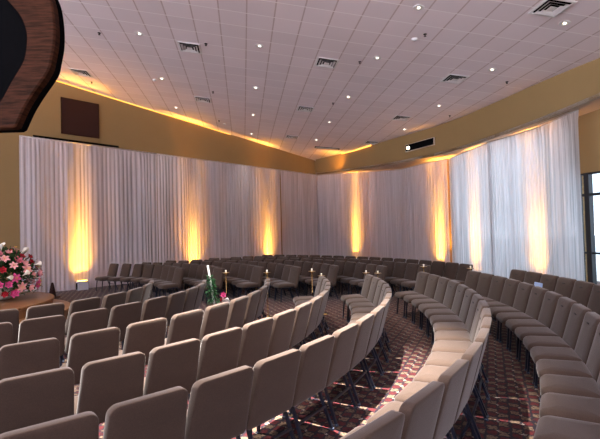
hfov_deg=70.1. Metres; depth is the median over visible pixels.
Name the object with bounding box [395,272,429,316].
padded chair
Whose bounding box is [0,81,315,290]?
wall
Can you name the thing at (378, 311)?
padded chair
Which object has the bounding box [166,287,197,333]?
padded chair
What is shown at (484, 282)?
padded chair
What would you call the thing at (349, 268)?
padded chair
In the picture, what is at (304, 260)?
padded chair
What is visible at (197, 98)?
ceiling vent
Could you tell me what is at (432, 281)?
padded chair
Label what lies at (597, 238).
ground
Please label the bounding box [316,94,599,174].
trim
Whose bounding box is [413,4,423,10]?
recessed light
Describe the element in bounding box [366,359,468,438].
padded chair
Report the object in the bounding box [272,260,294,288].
padded chair
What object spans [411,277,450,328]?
padded chair
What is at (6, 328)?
padded chair
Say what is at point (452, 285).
padded chair
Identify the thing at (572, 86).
wall
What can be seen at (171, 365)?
padded chair
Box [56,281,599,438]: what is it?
floor
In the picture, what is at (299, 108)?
ceiling vent
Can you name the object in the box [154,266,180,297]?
padded chair
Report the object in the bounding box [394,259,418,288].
padded chair
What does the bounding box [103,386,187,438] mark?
padded chair
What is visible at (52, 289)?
cone
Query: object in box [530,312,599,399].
padded chair
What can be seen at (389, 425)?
padded chair
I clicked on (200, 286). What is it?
padded chair
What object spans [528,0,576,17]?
ceiling vent
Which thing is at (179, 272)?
padded chair
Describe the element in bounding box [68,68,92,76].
ceiling vent
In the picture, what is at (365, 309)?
padded chair
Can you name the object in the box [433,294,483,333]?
padded chair
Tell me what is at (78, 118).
panel
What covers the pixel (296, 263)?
padded chair
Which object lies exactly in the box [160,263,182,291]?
padded chair
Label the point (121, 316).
padded chair
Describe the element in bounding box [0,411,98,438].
padded chair
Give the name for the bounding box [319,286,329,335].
padded chair
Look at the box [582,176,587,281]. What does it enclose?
trim
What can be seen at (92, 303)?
padded chair
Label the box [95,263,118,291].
padded chair
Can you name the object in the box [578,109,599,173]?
wall
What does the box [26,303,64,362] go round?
padded chair
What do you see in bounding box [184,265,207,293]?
padded chair
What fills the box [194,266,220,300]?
padded chair
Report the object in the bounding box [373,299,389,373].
padded chair
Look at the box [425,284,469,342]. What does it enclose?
padded chair
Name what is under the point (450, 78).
ceiling vent
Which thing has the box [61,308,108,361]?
padded chair
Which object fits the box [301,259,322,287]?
padded chair
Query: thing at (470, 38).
ceiling
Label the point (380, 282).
padded chair
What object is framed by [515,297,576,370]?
padded chair
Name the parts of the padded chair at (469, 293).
seat, backrest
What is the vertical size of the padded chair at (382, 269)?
0.861 m
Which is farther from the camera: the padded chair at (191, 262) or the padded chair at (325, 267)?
the padded chair at (191, 262)
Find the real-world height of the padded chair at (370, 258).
0.861 m
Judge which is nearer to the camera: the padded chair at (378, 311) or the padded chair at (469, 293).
the padded chair at (378, 311)
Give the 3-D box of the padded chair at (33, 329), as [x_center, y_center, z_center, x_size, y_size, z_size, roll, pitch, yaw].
[-3.242,1.609,5.283,0.500,0.868,0.639,0,-2,-44]
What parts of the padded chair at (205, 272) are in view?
seat, backrest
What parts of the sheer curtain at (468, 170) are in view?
curtain rod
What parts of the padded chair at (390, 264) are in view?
backrest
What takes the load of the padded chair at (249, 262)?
on the floor
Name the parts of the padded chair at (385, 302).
leg, backrest, leg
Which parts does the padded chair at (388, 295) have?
leg, backrest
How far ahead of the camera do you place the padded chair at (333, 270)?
11.19 m
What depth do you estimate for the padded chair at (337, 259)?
14.00 m
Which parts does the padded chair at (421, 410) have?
seat, backrest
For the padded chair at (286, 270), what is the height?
0.861 m
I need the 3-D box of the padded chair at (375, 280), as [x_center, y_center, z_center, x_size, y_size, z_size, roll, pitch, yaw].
[1.212,1.564,8.175,0.639,0.868,0.508,-1,-1,-3]
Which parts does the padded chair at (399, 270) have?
seat, backrest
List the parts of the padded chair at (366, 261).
backrest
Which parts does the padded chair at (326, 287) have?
backrest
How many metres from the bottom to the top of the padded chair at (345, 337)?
0.868 m
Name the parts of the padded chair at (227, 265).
backrest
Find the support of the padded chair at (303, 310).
on the floor
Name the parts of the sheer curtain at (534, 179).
curtain rod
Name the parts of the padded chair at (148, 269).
seat, backrest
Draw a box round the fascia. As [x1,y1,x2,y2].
[0,0,64,132]
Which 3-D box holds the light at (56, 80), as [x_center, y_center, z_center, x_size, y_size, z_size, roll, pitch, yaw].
[-6.155,-4.441,17.123,0.020,0.867,8.447,-3,-2,42]
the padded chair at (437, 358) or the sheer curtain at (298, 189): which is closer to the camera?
the padded chair at (437, 358)
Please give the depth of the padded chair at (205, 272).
12.27 m
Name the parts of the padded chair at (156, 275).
seat, backrest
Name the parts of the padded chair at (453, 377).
seat, leg, backrest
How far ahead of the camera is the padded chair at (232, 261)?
14.33 m
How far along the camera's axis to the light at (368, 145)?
21.04 m
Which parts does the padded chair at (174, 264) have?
backrest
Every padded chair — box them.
[0,309,18,343]
[0,322,12,347]
[0,338,59,379]
[0,367,73,433]
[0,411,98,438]
[18,315,64,366]
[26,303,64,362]
[60,327,119,384]
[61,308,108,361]
[65,297,100,335]
[74,351,145,423]
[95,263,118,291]
[101,292,126,325]
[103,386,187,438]
[107,302,142,340]
[108,264,131,291]
[119,317,166,365]
[120,264,143,291]
[121,296,167,349]
[125,287,142,303]
[129,262,150,287]
[130,264,154,291]
[140,265,164,292]
[141,283,151,302]
[143,338,200,401]
[148,265,172,295]
[148,280,153,298]
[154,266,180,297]
[157,268,184,296]
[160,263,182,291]
[165,291,185,337]
[165,309,202,344]
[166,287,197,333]
[169,263,190,291]
[169,283,204,326]
[178,264,200,291]
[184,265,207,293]
[185,365,253,438]
[187,261,200,287]
[190,261,211,285]
[190,265,214,294]
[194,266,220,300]
[196,327,241,380]
[199,280,205,318]
[199,302,229,346]
[204,268,224,303]
[212,262,222,288]
[217,262,231,290]
[219,263,241,292]
[224,260,237,287]
[225,264,250,295]
[225,296,247,329]
[232,265,256,296]
[236,261,258,290]
[237,266,263,296]
[237,317,273,367]
[242,290,260,327]
[246,262,267,290]
[246,349,300,438]
[253,286,267,321]
[256,335,334,438]
[259,282,269,318]
[261,263,277,292]
[262,264,285,296]
[263,278,269,317]
[264,259,274,262]
[267,309,295,357]
[269,265,293,297]
[270,260,284,287]
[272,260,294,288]
[273,266,300,301]
[288,261,303,290]
[288,302,311,349]
[288,323,357,426]
[293,276,325,320]
[295,279,329,327]
[296,262,312,289]
[298,259,311,286]
[298,262,322,294]
[298,282,330,333]
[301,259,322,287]
[302,296,321,343]
[305,264,330,295]
[312,265,338,298]
[312,314,373,405]
[313,290,327,339]
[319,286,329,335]
[323,260,333,264]
[332,261,355,293]
[334,261,344,289]
[336,258,347,281]
[337,259,358,286]
[340,263,366,294]
[340,381,444,438]
[341,274,374,320]
[344,410,404,438]
[345,256,355,258]
[346,277,381,322]
[348,293,391,360]
[349,259,370,287]
[349,264,376,293]
[349,280,386,310]
[350,288,391,349]
[351,284,389,336]
[357,256,367,261]
[358,265,386,294]
[359,260,382,289]
[363,306,383,387]
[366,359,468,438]
[369,257,380,260]
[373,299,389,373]
[381,257,392,260]
[382,261,394,291]
[385,262,406,291]
[390,263,418,296]
[391,258,405,287]
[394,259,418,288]
[394,342,482,438]
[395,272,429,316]
[401,264,430,299]
[403,274,440,322]
[406,260,431,290]
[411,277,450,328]
[413,328,489,438]
[418,280,460,335]
[424,317,491,417]
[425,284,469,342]
[430,261,444,276]
[430,289,477,344]
[431,308,490,396]
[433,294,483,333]
[434,300,488,378]
[443,262,458,279]
[454,263,472,283]
[464,270,480,290]
[476,273,494,319]
[483,275,507,325]
[487,279,520,306]
[489,282,534,340]
[496,286,548,348]
[506,291,562,358]
[509,269,526,281]
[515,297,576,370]
[523,304,591,384]
[524,271,542,284]
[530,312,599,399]
[533,416,599,438]
[536,323,599,382]
[539,393,599,423]
[540,274,558,291]
[540,373,599,397]
[554,277,576,297]
[570,280,594,306]
[587,284,599,314]
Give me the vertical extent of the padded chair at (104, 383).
0.868 m
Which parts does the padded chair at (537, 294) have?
leg, leg, seat, backrest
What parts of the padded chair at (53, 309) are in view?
backrest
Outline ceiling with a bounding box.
[57,0,599,160]
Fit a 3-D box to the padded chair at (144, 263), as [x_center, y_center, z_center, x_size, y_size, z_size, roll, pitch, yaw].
[-5.362,1.888,14.313,0.451,0.861,0.639,-2,-2,33]
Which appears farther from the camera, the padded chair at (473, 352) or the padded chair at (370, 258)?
the padded chair at (370, 258)
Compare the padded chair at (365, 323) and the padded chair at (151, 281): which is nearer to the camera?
the padded chair at (365, 323)
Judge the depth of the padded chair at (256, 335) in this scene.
4.55 m
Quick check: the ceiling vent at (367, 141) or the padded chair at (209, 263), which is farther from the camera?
the ceiling vent at (367, 141)
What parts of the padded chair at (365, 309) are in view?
seat, backrest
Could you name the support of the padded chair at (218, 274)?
on the floor
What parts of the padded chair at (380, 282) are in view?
seat, backrest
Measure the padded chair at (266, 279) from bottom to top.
0.868 m
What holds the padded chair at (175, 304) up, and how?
on the floor
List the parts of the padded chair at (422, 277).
seat, backrest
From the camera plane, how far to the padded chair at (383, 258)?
13.66 m
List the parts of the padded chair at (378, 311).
leg, backrest, leg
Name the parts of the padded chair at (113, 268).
seat, backrest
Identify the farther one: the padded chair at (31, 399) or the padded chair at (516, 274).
the padded chair at (516, 274)
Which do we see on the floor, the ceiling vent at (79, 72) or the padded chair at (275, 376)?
the padded chair at (275, 376)
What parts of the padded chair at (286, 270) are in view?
seat, backrest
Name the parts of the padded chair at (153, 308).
backrest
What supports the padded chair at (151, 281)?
on the floor
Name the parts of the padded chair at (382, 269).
backrest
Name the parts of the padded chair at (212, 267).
backrest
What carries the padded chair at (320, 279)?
on the floor
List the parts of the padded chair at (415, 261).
backrest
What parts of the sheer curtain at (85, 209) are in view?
curtain rod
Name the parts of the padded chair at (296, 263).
backrest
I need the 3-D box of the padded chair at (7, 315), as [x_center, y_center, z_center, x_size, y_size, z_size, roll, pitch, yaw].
[-4.160,1.648,5.864,0.500,0.868,0.639,0,-2,-38]
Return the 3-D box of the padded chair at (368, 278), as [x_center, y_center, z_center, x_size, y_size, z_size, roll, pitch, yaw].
[1.171,1.578,8.681,0.639,0.868,0.508,-1,-1,-7]
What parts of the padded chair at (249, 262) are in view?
backrest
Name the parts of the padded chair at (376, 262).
backrest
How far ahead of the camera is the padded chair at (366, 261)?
13.12 m
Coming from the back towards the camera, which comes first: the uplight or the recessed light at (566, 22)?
the uplight
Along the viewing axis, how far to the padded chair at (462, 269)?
10.68 m
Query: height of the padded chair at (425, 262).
0.861 m
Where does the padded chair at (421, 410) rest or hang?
on the floor
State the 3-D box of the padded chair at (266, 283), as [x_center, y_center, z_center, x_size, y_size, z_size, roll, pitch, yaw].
[-0.871,1.612,7.886,0.639,0.868,0.500,-2,-1,0]
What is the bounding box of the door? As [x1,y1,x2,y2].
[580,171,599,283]
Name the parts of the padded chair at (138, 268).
seat, backrest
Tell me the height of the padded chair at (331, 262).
0.861 m
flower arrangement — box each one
[0,242,42,299]
[205,265,229,305]
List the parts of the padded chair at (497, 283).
seat, backrest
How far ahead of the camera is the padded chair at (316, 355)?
3.69 m
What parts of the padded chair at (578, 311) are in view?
leg, leg, seat, backrest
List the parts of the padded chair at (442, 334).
seat, backrest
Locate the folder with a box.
[534,282,542,286]
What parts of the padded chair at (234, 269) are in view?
seat, backrest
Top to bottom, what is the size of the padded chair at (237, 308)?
0.868 m
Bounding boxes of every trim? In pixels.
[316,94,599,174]
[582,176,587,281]
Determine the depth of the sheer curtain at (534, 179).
12.15 m
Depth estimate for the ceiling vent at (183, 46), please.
11.25 m
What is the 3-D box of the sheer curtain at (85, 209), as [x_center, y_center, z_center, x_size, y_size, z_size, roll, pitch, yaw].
[-7.192,-0.139,15.124,0.099,5.040,4.692,-3,-2,42]
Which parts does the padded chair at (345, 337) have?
leg, backrest, leg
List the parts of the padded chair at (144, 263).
backrest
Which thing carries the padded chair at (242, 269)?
on the floor
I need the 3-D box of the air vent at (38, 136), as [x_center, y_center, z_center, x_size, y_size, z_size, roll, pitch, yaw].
[-7.852,-2.755,15.162,0.059,0.070,2.850,-3,-2,42]
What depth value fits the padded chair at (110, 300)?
6.95 m
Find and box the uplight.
[76,280,88,290]
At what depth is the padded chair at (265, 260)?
14.40 m
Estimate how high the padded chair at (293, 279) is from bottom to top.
0.861 m
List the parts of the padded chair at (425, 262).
backrest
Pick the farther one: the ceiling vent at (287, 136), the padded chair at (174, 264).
the ceiling vent at (287, 136)
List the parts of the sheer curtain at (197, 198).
curtain rod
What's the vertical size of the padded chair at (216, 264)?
0.861 m
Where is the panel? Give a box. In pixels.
[61,97,98,138]
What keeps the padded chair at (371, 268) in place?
on the floor
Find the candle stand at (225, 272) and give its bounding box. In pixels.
[223,270,229,297]
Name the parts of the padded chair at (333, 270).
backrest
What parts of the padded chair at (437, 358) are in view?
seat, leg, leg, backrest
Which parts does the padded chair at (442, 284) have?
seat, backrest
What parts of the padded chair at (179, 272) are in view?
seat, backrest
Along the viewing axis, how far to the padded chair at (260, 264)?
13.09 m
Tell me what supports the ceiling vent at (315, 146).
in the ceiling
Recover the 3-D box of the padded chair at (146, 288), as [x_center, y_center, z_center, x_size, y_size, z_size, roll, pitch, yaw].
[-3.182,1.679,8.120,0.639,0.868,0.500,-1,-1,-6]
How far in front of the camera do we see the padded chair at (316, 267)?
12.17 m
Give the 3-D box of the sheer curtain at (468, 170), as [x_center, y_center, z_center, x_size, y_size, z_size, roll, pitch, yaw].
[5.971,-0.227,15.107,0.136,4.520,2.779,-1,-1,-8]
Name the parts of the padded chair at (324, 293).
backrest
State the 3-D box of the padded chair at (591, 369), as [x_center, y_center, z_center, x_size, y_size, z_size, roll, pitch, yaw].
[2.607,1.424,4.048,0.639,0.868,0.496,-2,-2,25]
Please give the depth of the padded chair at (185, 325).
5.16 m
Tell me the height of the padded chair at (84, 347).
0.868 m
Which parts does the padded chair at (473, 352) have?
seat, leg, backrest, leg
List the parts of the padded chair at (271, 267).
backrest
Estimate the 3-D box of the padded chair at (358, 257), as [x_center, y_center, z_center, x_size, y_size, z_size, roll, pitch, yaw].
[1.942,1.698,14.418,0.639,0.861,0.496,0,-2,-40]
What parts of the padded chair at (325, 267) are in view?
seat, backrest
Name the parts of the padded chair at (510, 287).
seat, backrest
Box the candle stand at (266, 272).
[263,270,270,317]
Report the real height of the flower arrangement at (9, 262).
1.272 m
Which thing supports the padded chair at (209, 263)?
on the floor
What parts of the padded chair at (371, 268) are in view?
seat, backrest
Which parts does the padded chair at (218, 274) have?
seat, backrest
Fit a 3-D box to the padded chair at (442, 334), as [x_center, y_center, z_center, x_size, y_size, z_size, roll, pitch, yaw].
[2.016,1.472,5.356,0.639,0.868,0.521,-2,-2,18]
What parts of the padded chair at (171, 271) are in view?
seat, backrest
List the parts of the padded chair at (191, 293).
backrest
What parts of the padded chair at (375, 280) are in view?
seat, backrest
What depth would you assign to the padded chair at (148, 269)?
13.39 m
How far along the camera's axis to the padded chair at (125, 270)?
13.96 m
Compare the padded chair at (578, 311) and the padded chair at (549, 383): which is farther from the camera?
the padded chair at (578, 311)
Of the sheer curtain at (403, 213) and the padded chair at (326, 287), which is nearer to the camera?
the padded chair at (326, 287)
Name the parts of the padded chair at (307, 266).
backrest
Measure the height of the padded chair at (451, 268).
0.861 m
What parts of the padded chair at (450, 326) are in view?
seat, backrest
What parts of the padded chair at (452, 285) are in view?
seat, backrest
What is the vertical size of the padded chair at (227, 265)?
0.861 m
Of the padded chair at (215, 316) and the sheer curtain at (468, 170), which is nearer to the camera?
the padded chair at (215, 316)
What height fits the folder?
0.290 m
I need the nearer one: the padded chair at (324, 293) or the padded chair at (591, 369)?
the padded chair at (591, 369)
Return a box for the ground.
[595,235,599,280]
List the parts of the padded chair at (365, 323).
leg, backrest, leg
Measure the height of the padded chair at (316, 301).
0.868 m
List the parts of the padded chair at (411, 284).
seat, backrest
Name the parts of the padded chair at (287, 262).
backrest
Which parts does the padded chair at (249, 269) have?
seat, backrest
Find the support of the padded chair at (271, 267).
on the floor
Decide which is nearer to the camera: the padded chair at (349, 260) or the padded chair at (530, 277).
the padded chair at (530, 277)
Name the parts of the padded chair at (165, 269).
backrest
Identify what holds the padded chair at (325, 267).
on the floor
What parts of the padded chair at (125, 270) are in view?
seat, backrest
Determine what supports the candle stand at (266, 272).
on the floor
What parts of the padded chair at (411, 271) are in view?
seat, backrest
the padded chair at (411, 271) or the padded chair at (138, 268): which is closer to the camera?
the padded chair at (411, 271)
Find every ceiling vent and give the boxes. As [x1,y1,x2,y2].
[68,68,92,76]
[177,41,201,53]
[194,96,211,102]
[285,135,298,138]
[296,105,314,112]
[314,57,338,68]
[315,146,339,149]
[364,140,378,144]
[391,115,410,120]
[440,73,469,83]
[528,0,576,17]
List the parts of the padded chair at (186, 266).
backrest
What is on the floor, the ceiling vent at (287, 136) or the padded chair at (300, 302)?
the padded chair at (300, 302)
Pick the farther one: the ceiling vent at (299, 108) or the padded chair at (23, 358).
the ceiling vent at (299, 108)
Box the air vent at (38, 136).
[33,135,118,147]
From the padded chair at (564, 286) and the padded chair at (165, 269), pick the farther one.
the padded chair at (165, 269)
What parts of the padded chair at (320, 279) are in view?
seat, backrest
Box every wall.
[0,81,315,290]
[315,159,451,261]
[316,58,599,173]
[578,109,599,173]
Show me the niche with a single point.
(428, 142)
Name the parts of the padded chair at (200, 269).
seat, backrest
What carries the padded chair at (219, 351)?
on the floor
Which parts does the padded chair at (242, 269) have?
seat, backrest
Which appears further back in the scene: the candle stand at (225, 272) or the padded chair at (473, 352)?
the candle stand at (225, 272)
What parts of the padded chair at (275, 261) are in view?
backrest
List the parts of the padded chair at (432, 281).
seat, backrest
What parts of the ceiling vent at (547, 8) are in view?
plate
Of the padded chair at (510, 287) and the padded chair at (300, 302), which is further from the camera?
the padded chair at (300, 302)
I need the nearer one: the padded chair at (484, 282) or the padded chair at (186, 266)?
the padded chair at (484, 282)
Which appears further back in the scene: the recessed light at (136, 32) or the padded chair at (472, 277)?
the recessed light at (136, 32)
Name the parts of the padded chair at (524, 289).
leg, seat, backrest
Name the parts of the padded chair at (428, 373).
seat, leg, leg, backrest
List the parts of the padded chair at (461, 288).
seat, backrest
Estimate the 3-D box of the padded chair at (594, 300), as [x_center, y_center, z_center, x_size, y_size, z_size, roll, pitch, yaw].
[4.294,1.439,6.441,0.639,0.868,0.496,-2,-1,8]
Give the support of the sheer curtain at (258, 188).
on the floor
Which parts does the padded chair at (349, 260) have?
backrest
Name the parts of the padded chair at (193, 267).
backrest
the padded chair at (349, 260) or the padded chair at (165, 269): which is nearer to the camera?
the padded chair at (165, 269)
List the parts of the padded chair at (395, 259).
backrest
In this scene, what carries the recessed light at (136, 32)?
in the ceiling
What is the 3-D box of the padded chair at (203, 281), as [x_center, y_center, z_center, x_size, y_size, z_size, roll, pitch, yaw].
[-2.180,1.661,8.469,0.639,0.868,0.500,-1,-1,-9]
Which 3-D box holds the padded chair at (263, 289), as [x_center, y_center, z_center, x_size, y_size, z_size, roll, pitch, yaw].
[-0.900,1.599,7.350,0.639,0.868,0.500,-2,-1,6]
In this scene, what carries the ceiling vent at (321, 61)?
in the ceiling
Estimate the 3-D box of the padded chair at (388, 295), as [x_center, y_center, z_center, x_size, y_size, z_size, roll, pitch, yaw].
[1.002,1.519,6.162,0.639,0.868,0.508,-2,-1,15]
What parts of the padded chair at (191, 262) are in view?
backrest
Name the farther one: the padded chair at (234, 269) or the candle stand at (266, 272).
the padded chair at (234, 269)
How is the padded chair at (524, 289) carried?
on the floor
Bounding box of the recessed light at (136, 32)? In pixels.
[135,31,143,35]
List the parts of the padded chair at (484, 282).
backrest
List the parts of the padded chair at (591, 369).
seat, backrest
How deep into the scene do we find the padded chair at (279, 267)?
12.17 m
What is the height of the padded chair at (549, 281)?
0.868 m
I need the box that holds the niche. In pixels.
[405,137,434,151]
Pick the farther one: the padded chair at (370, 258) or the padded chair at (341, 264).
the padded chair at (370, 258)
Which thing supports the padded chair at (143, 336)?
on the floor
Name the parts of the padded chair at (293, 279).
seat, backrest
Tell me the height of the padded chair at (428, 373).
0.868 m
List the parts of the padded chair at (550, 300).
leg, leg, seat, backrest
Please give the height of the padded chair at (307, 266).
0.861 m
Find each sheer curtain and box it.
[19,135,157,292]
[157,153,237,264]
[236,164,281,259]
[280,170,317,256]
[316,158,449,263]
[449,143,491,273]
[486,109,584,280]
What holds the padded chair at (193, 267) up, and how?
on the floor
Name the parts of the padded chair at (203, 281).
backrest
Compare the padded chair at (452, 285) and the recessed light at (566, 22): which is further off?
the recessed light at (566, 22)
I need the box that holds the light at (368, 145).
[341,145,370,153]
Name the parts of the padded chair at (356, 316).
seat, backrest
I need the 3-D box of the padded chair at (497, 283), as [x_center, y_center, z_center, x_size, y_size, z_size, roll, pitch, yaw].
[3.447,1.499,7.915,0.639,0.868,0.496,-1,-1,-1]
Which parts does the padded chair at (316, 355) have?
leg, backrest, leg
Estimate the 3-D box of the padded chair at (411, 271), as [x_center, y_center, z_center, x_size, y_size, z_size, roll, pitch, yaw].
[2.728,1.595,11.158,0.639,0.861,0.496,-1,-2,-19]
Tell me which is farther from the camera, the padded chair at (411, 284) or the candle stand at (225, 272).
the padded chair at (411, 284)
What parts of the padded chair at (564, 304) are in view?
leg, leg, seat, backrest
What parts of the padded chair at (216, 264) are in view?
backrest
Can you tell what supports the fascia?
hanging from the ceiling
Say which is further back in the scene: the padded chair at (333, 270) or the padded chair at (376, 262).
the padded chair at (376, 262)
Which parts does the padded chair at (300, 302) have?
seat, backrest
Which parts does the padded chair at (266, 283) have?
backrest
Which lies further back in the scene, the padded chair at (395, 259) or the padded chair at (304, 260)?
the padded chair at (304, 260)
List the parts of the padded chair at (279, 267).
seat, backrest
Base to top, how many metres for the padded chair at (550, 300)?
0.868 m
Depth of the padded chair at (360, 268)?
11.74 m
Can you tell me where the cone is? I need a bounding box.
[49,283,59,298]
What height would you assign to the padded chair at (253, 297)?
0.868 m
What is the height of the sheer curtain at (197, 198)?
5.004 m
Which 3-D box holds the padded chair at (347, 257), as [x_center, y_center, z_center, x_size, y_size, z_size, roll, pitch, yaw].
[1.588,1.717,14.820,0.639,0.861,0.496,0,-2,-43]
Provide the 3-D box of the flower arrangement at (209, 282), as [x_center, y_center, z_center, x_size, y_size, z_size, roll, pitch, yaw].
[-1.749,1.523,8.906,0.526,1.143,0.351,-2,-2,32]
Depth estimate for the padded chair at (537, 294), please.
6.34 m
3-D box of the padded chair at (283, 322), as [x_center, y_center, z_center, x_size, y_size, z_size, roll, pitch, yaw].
[-0.416,1.532,5.165,0.639,0.868,0.503,-2,-2,27]
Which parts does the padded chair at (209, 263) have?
backrest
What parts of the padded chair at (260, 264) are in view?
backrest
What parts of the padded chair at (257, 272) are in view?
seat, backrest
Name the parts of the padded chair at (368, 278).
seat, backrest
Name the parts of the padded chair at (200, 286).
backrest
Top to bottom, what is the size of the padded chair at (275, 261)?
0.861 m
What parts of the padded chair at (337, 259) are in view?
backrest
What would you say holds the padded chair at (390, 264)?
on the floor
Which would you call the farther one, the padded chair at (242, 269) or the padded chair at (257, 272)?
the padded chair at (242, 269)
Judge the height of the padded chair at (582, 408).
0.868 m
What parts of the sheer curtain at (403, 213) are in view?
curtain rod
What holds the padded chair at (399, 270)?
on the floor
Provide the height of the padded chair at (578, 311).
0.868 m
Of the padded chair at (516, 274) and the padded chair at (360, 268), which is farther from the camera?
the padded chair at (360, 268)
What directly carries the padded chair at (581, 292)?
on the floor
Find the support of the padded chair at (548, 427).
on the floor
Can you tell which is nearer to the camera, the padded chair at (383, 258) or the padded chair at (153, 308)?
the padded chair at (153, 308)
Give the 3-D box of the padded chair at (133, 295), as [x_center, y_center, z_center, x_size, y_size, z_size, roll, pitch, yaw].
[-3.184,1.666,7.607,0.639,0.868,0.500,-2,-1,6]
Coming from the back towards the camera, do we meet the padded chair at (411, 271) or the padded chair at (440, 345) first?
the padded chair at (411, 271)
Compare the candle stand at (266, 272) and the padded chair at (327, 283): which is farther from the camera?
the candle stand at (266, 272)
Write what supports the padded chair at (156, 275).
on the floor
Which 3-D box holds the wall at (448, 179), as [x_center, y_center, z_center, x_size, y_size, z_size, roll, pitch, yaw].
[4.085,-0.678,21.029,1.205,5.841,10.022,-1,-2,-33]
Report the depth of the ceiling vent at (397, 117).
15.65 m
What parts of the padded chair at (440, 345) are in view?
seat, backrest, leg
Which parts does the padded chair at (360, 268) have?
seat, backrest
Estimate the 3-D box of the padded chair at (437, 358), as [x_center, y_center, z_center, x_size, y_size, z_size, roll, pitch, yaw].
[1.633,1.458,4.394,0.639,0.868,0.521,-2,-2,25]
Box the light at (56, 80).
[56,80,230,134]
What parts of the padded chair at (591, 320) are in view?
leg, seat, backrest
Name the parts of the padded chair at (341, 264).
backrest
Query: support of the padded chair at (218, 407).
on the floor
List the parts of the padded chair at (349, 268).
seat, backrest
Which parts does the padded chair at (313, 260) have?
backrest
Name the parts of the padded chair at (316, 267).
seat, backrest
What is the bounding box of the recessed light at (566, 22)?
[559,20,570,25]
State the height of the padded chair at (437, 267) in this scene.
0.861 m
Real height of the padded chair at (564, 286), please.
0.868 m

